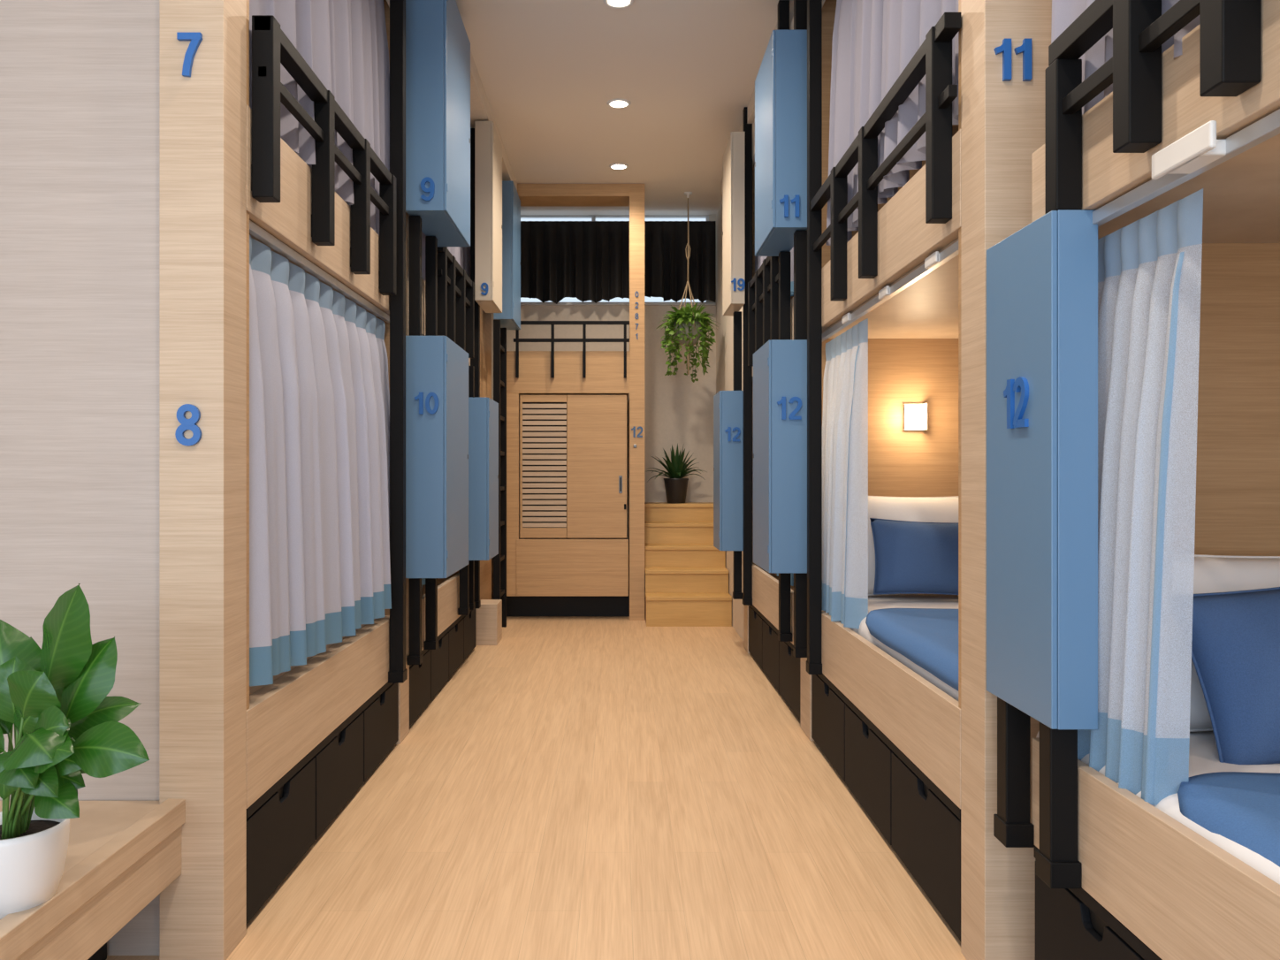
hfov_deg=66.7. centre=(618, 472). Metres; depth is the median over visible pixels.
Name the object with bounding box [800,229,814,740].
pillar
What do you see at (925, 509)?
pillow
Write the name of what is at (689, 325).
plant
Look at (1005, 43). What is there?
pillar
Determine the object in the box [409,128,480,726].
bunk bed
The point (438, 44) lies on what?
locker
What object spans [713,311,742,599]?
locker
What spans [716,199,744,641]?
wall
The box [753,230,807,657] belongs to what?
locker
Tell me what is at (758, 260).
curtain
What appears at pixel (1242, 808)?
throw blanket
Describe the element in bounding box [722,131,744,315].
locker
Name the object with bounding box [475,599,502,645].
plinth block
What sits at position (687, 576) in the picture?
staircase
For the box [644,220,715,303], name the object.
curtain
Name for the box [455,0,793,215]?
ceiling
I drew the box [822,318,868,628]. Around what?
curtain
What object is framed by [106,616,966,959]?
floor
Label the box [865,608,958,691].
throw blanket
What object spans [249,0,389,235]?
curtain
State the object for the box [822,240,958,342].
track
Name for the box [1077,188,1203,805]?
curtain
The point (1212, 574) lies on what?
pillow
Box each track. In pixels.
[249,220,389,323]
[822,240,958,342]
[1092,108,1279,226]
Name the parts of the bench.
frame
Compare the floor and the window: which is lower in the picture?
the floor
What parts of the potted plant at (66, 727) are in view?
pot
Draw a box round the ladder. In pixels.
[493,320,506,627]
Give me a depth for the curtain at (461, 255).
6.82 m
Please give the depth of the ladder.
8.50 m
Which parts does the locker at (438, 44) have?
door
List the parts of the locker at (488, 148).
door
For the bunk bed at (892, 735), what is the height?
3.993 m
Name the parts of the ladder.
rail, rail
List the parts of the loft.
frame, rail, louvre panel, rail, panel, rail, guard rail, sliding door, door handle, panel, corner post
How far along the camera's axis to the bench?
2.34 m
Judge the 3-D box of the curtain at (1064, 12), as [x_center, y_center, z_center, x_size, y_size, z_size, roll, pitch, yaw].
[1.047,-1.494,1.530,0.106,1.512,1.660,0,0,0]
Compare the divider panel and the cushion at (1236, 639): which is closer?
the cushion at (1236, 639)
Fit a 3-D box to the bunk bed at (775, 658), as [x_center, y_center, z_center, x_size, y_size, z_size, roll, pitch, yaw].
[1.433,-0.650,6.210,1.062,3.993,2.080,0,0,0]
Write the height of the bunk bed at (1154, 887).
3.993 m
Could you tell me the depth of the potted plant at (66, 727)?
1.99 m
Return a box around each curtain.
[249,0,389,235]
[249,235,391,686]
[421,231,470,281]
[421,578,425,588]
[520,220,629,304]
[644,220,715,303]
[754,246,793,296]
[777,573,793,586]
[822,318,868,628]
[826,0,958,245]
[1051,0,1199,114]
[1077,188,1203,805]
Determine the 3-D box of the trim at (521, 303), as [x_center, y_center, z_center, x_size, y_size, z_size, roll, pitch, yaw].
[-0.280,-1.735,9.975,2.540,0.030,0.050,0,0,0]
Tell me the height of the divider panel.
3.840 m
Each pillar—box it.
[159,0,246,959]
[395,211,409,744]
[744,605,749,653]
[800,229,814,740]
[960,0,1051,959]
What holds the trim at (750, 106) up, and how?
attached to the wall at (725, 324)
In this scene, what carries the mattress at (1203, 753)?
on the bunk bed at (1154, 887)
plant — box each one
[0,583,149,919]
[647,442,706,503]
[656,191,717,382]
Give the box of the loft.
[506,183,644,620]
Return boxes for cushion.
[869,518,958,594]
[1191,586,1279,764]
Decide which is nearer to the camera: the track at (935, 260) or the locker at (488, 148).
the track at (935, 260)
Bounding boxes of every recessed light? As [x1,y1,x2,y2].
[603,0,633,8]
[606,99,631,108]
[609,162,628,170]
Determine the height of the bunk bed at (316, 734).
3.993 m
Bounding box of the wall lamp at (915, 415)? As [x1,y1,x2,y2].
[904,403,927,430]
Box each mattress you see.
[824,594,958,700]
[1036,731,1279,884]
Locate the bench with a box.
[0,799,185,959]
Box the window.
[520,215,708,302]
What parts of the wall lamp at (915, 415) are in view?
plate, lamp shade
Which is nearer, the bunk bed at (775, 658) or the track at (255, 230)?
the track at (255, 230)
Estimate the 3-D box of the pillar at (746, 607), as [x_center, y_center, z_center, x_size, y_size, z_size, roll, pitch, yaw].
[1.025,-0.649,7.385,0.120,3.998,0.230,0,0,0]
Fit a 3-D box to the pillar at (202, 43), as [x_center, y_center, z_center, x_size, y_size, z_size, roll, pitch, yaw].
[-1.178,-0.649,2.756,0.178,3.998,0.177,0,0,0]
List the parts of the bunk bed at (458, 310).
drawer, drawer, drawer rail, panel, guard rail, drawer, drawer, post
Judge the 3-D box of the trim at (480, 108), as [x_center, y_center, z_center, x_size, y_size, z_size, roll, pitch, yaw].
[-1.115,-2.587,7.300,0.370,0.125,3.160,0,0,0]
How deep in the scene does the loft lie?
8.90 m
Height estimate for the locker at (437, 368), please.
2.296 m
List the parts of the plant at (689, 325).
pot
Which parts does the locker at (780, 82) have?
door, support post, support post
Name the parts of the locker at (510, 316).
door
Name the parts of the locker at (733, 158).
door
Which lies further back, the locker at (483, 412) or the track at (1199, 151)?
the locker at (483, 412)
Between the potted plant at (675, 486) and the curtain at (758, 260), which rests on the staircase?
the potted plant at (675, 486)
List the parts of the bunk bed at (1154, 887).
guard rail, drawer, drawer rail, panel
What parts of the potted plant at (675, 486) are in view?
pot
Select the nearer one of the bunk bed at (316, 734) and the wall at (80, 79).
the wall at (80, 79)
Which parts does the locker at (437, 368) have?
support post, support post, support post, support post, door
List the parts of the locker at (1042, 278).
support post, door, support post, support post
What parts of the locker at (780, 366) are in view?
door, support post, support post, support post, support post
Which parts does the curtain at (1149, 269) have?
curtain panel, edge trim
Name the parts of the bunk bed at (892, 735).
post, drawer, drawer, guard rail, drawer rail, panel, drawer, panel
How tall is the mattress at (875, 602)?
0.175 m
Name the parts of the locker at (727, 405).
door, support post, support post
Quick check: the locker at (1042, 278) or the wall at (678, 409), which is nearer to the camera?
the locker at (1042, 278)
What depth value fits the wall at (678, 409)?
10.00 m
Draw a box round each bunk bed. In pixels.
[246,0,407,923]
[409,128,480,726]
[742,16,800,722]
[806,0,961,941]
[1032,0,1279,959]
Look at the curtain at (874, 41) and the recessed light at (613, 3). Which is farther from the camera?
the recessed light at (613, 3)
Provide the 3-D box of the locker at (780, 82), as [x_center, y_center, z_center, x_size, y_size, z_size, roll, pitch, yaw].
[0.863,-1.941,5.209,0.184,1.412,0.662,0,0,0]
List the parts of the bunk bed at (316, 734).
panel, drawer, drawer rail, guard rail, drawer, drawer, panel, post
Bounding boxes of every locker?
[405,0,470,246]
[405,215,468,664]
[457,362,498,615]
[474,121,502,312]
[493,180,520,329]
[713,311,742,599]
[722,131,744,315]
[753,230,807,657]
[754,0,807,256]
[986,59,1097,888]
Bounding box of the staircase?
[644,502,731,626]
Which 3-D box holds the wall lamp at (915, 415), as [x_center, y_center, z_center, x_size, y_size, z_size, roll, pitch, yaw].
[1.466,-0.278,4.813,0.097,0.132,0.082,0,0,0]
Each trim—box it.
[470,51,517,190]
[520,302,715,305]
[720,12,793,196]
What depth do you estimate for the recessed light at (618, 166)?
8.40 m
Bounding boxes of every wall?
[0,0,159,955]
[491,215,716,599]
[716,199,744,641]
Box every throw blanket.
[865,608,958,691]
[1177,771,1279,867]
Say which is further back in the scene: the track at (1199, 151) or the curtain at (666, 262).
the curtain at (666, 262)
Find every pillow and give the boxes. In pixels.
[868,495,958,595]
[1189,554,1279,731]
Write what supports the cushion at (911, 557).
on the mattress at (875, 602)
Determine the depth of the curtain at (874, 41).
3.69 m
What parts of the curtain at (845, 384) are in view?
edge trim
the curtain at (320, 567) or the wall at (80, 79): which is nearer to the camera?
the wall at (80, 79)
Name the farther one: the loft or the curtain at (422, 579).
the loft
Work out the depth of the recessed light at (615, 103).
6.97 m
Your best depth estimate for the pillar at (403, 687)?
4.98 m
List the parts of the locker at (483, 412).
support post, support post, support post, support post, door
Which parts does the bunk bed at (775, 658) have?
post, drawer, guard rail, drawer, drawer rail, panel, drawer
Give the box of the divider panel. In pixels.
[480,306,491,600]
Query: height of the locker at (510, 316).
1.160 m
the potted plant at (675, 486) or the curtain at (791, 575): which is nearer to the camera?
the curtain at (791, 575)

